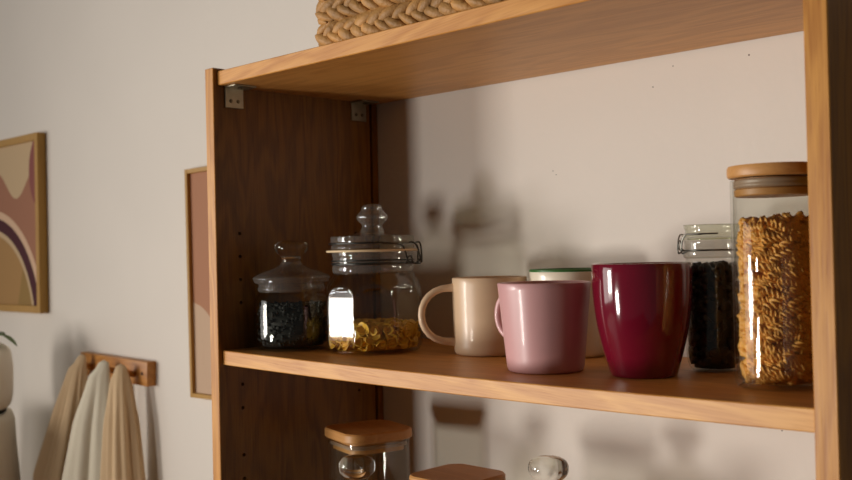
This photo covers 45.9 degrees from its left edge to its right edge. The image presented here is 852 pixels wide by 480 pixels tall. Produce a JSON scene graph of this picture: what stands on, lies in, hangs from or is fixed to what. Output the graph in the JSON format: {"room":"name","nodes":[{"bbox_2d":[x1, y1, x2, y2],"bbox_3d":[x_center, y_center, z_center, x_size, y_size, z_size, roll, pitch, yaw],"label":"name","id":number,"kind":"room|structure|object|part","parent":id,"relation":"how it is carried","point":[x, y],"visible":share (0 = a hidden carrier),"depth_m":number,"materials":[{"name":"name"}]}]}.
{"room":"kitchen","nodes":[
{"label":"kitchen","id":0,"kind":"room"},
{"bbox_2d":[0,0,815,479],"bbox_3d":[-0.240,-0.080,1.725,5.800,2.550,0.120,-2,-1,45],"label":"wall","id":1,"kind":"structure","parent":0,"point":[581,168],"depth_m":1.40,"materials":[{"name":"paint"}]},
{"bbox_2d":[0,132,48,312],"bbox_3d":[-0.953,-0.035,2.329,0.300,0.400,0.020,-2,-1,45],"label":"framed print","id":2,"kind":"object","parent":1,"relation":"attached to","point":[23,193],"visible":1,"depth_m":2.28,"materials":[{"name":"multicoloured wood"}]},
{"bbox_2d":[80,351,155,386],"bbox_3d":[-0.624,0.255,1.989,0.267,0.047,0.047,-1,0,45],"label":"peg rail","id":3,"kind":"object","parent":1,"relation":"attached to","point":[141,372],"visible":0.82,"depth_m":1.94,"materials":[{"name":"brown wood"}]},
{"bbox_2d":[33,354,87,479],"bbox_3d":[-0.719,0.499,2.023,0.143,0.538,0.058,-1,-1,-8],"label":"towel","id":4,"kind":"object","parent":3,"relation":"hanging from","point":[50,464],"visible":0.68,"depth_m":2.02,"materials":[{"name":"beige fabric"}]},
{"bbox_2d":[62,360,109,479],"bbox_3d":[-0.645,0.503,1.960,0.128,0.538,0.050,-1,-1,8],"label":"towel","id":5,"kind":"object","parent":3,"relation":"hanging from","point":[83,457],"visible":0.73,"depth_m":1.95,"materials":[{"name":"beige fabric"}]},
{"bbox_2d":[100,364,145,479],"bbox_3d":[-0.567,0.503,1.887,0.094,0.538,0.069,-2,-1,45],"label":"towel","id":6,"kind":"object","parent":3,"relation":"hanging from","point":[122,458],"visible":1,"depth_m":1.89,"materials":[{"name":"beige fabric"}]},
{"bbox_2d":[184,166,211,399],"bbox_3d":[-0.316,0.072,1.704,0.300,0.408,0.016,-3,-2,45],"label":"framed print","id":7,"kind":"object","parent":1,"relation":"attached to","point":[196,195],"visible":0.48,"depth_m":1.79,"materials":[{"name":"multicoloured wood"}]},
{"bbox_3d":[-1.404,1.231,0.497,5.800,0.050,3.282,-2,-1,45],"label":"floor","id":8,"kind":"structure","parent":0,"visible":0},
{"bbox_2d":[205,0,851,479],"bbox_3d":[0.117,0.475,1.096,0.799,1.408,0.281,-2,-1,45],"label":"shelving unit","id":9,"kind":"object","parent":8,"relation":"on","point":[292,147],"visible":0.88,"depth_m":1.18,"materials":[{"name":"brown wood"}]},
{"bbox_2d":[253,240,330,350],"bbox_3d":[-0.171,0.069,1.288,0.099,0.138,0.099,-1,-1,-14],"label":"glass jar","id":10,"kind":"object","parent":9,"relation":"on","point":[291,251],"visible":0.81,"depth_m":1.28,"materials":[{"name":"clear glass"}]},
{"bbox_3d":[-0.173,0.015,1.289,0.043,0.030,0.043,-2,-1,45],"label":"knob","id":11,"kind":"part","parent":10,"relation":"part of","materials":[{"name":"clear glass"}]},
{"bbox_3d":[-0.172,0.039,1.289,0.099,0.023,0.099,-2,-1,45],"label":"lid","id":12,"kind":"part","parent":10,"relation":"part of","materials":[{"name":"clear glass"}]},
{"bbox_2d":[257,300,328,346],"bbox_3d":[-0.171,0.105,1.287,0.091,0.056,0.090,-2,-1,45],"label":"dried leaves","id":13,"kind":"object","parent":10,"relation":"in","point":[283,324],"visible":1,"depth_m":1.25,"materials":[{"name":"black food"}]},
{"bbox_3d":[-0.161,0.485,1.370,0.018,1.408,0.281,-2,-1,45],"label":"panel","id":14,"kind":"part","parent":9,"relation":"part of","materials":[{"name":"brown wood"}]},
{"bbox_2d":[338,454,375,479],"bbox_3d":[-0.078,0.354,1.162,0.086,0.211,0.086,-2,-1,45],"label":"glass jar","id":15,"kind":"object","parent":9,"relation":"on","point":[354,466],"visible":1,"depth_m":1.15,"materials":[{"name":"clear glass"}]},
{"bbox_2d":[325,420,411,473],"bbox_3d":[-0.072,0.351,1.298,0.095,0.220,0.095,-1,-1,-30],"label":"storage jar","id":16,"kind":"object","parent":9,"relation":"on","point":[367,437],"visible":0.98,"depth_m":1.27,"materials":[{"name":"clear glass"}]},
{"bbox_3d":[-0.075,0.248,1.300,0.095,0.012,0.095,-1,-1,-30],"label":"lid","id":17,"kind":"part","parent":16,"relation":"part of","materials":[{"name":"brown wood"}]},
{"bbox_2d":[326,204,422,353],"bbox_3d":[-0.065,0.046,1.251,0.121,0.182,0.118,-2,-1,40],"label":"jar","id":18,"kind":"object","parent":9,"relation":"on","point":[379,234],"visible":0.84,"depth_m":1.22,"materials":[{"name":"clear glass"}]},
{"bbox_3d":[-0.067,0.001,1.252,0.104,0.021,0.104,-2,-1,40],"label":"lid","id":19,"kind":"part","parent":18,"relation":"part of","materials":[{"name":"clear glass"}]},
{"bbox_2d":[329,317,419,350],"bbox_3d":[-0.064,0.115,1.250,0.113,0.035,0.114,-2,-1,45],"label":"pasta","id":20,"kind":"object","parent":18,"relation":"in","point":[365,334],"visible":1,"depth_m":1.21,"materials":[{"name":"yellow food"}]},
{"bbox_2d":[315,0,504,45],"bbox_3d":[0.080,-0.307,1.117,0.377,0.182,0.254,-2,-1,45],"label":"wicker basket","id":21,"kind":"object","parent":9,"relation":"on","point":[339,20],"visible":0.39,"depth_m":1.08,"materials":[{"name":"wicker"}]},
{"bbox_2d":[409,464,505,479],"bbox_3d":[0.037,0.356,1.100,0.085,0.201,0.085,-2,-1,45],"label":"storage jar","id":22,"kind":"object","parent":9,"relation":"on","point":[449,471],"visible":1,"depth_m":1.10,"materials":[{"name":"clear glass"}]},
{"bbox_2d":[418,276,526,356],"bbox_3d":[0.064,0.090,1.197,0.100,0.091,0.114,-2,-1,45],"label":"mug","id":23,"kind":"object","parent":9,"relation":"on","point":[476,333],"visible":0.64,"depth_m":1.17,"materials":[{"name":"beige ceramic"}]},
{"bbox_3d":[0.013,0.089,1.194,0.045,0.076,0.012,-1,-1,-7],"label":"handle","id":24,"kind":"part","parent":23,"relation":"part of","materials":[{"name":"beige ceramic"}]},
{"bbox_3d":[0.103,-0.214,1.106,0.762,0.020,0.273,-2,-1,45],"label":"panel","id":25,"kind":"part","parent":9,"relation":"part of","materials":[{"name":"brown wood"}]},
{"bbox_3d":[0.111,0.141,1.102,0.762,0.023,0.273,-2,-1,45],"label":"shelf","id":26,"kind":"part","parent":9,"relation":"part of","materials":[{"name":"brown wood"}]},
{"bbox_2d":[494,280,590,374],"bbox_3d":[0.121,0.088,1.033,0.095,0.090,0.110,-1,-1,0],"label":"mug","id":27,"kind":"object","parent":9,"relation":"on","point":[543,325],"visible":1,"depth_m":0.99,"materials":[{"name":"pink ceramic"}]},
{"bbox_3d":[0.086,0.080,1.072,0.010,0.058,0.037,-1,-1,-37],"label":"handle","id":28,"kind":"part","parent":27,"relation":"part of","materials":[{"name":"pink ceramic"}]},
{"bbox_2d":[528,455,568,479],"bbox_3d":[0.131,0.341,1.061,0.086,0.226,0.086,-2,-1,45],"label":"glass jar","id":29,"kind":"object","parent":9,"relation":"on","point":[543,467],"visible":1,"depth_m":1.05,"materials":[{"name":"clear glass"}]},
{"bbox_2d":[529,268,603,357],"bbox_3d":[0.174,0.083,1.167,0.106,0.100,0.090,-1,-1,-5],"label":"mug","id":30,"kind":"object","parent":9,"relation":"on","point":[594,348],"visible":0.23,"depth_m":1.13,"materials":[{"name":"beige ceramic"}]},
{"bbox_2d":[591,262,692,378],"bbox_3d":[0.210,0.076,0.972,0.102,0.108,0.108,-2,-1,45],"label":"mug","id":31,"kind":"object","parent":9,"relation":"on","point":[642,310],"visible":1,"depth_m":0.93,"materials":[{"name":"red ceramic"}]},
{"bbox_2d":[677,223,742,370],"bbox_3d":[0.283,0.056,0.994,0.060,0.144,0.060,-2,-1,45],"label":"jar","id":32,"kind":"object","parent":9,"relation":"on","point":[683,237],"visible":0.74,"depth_m":0.99,"materials":[{"name":"clear glass"}]},
{"bbox_3d":[0.282,-0.009,0.995,0.057,0.013,0.057,-2,-1,45],"label":"lid","id":33,"kind":"part","parent":32,"relation":"part of","materials":[{"name":"clear glass"}]},
{"bbox_2d":[688,260,739,368],"bbox_3d":[0.284,0.072,0.994,0.050,0.105,0.050,-2,-1,45],"label":"beans","id":34,"kind":"object","parent":32,"relation":"in","point":[711,338],"visible":0.88,"depth_m":0.97,"materials":[{"name":"black food"}]},
{"bbox_2d":[727,161,812,390],"bbox_3d":[0.301,0.030,0.864,0.079,0.190,0.079,-2,-1,45],"label":"storage jar","id":35,"kind":"object","parent":9,"relation":"on","point":[770,179],"visible":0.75,"depth_m":0.84,"materials":[{"name":"clear glass"}]},
{"bbox_3d":[0.299,-0.059,0.865,0.079,0.011,0.079,-2,-1,45],"label":"lid","id":36,"kind":"part","parent":35,"relation":"part of","materials":[{"name":"brown wood"}]},
{"bbox_2d":[736,210,812,385],"bbox_3d":[0.302,0.049,0.863,0.067,0.146,0.068,-2,-1,40],"label":"pasta","id":37,"kind":"object","parent":35,"relation":"in","point":[775,317],"visible":0.96,"depth_m":0.84,"materials":[{"name":"orange food"}]},
{"bbox_3d":[0.395,0.466,0.822,0.018,1.408,0.281,-2,-1,45],"label":"panel","id":38,"kind":"part","parent":9,"relation":"part of","materials":[{"name":"brown wood"}]},
{"bbox_3d":[-1.024,0.789,2.041,0.350,0.856,0.350,-2,-1,45],"label":"side table","id":39,"kind":"object","parent":8,"relation":"on","visible":0},
{"bbox_2d":[0,407,20,479],"bbox_3d":[-1.032,0.582,2.042,0.411,0.450,0.409,-2,-1,45],"label":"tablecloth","id":40,"kind":"object","parent":39,"relation":"on","point":[9,459],"visible":0.9,"depth_m":2.04,"materials":[{"name":"beige fabric"}]},
{"bbox_2d":[0,343,12,413],"bbox_3d":[-0.938,0.277,2.045,0.184,0.155,0.184,-2,-1,45],"label":"vase","id":41,"kind":"object","parent":40,"relation":"on","point":[6,361],"visible":1,"depth_m":2.04,"materials":[{"name":"white ceramic"}]},
{"bbox_2d":[0,332,16,345],"bbox_3d":[-0.891,0.260,2.041,0.124,0.146,0.070,-1,-1,7],"label":"sprig","id":42,"kind":"object","parent":41,"relation":"in","point":[11,339],"visible":1,"depth_m":2.04,"materials":[{"name":"green plant"}]}
]}

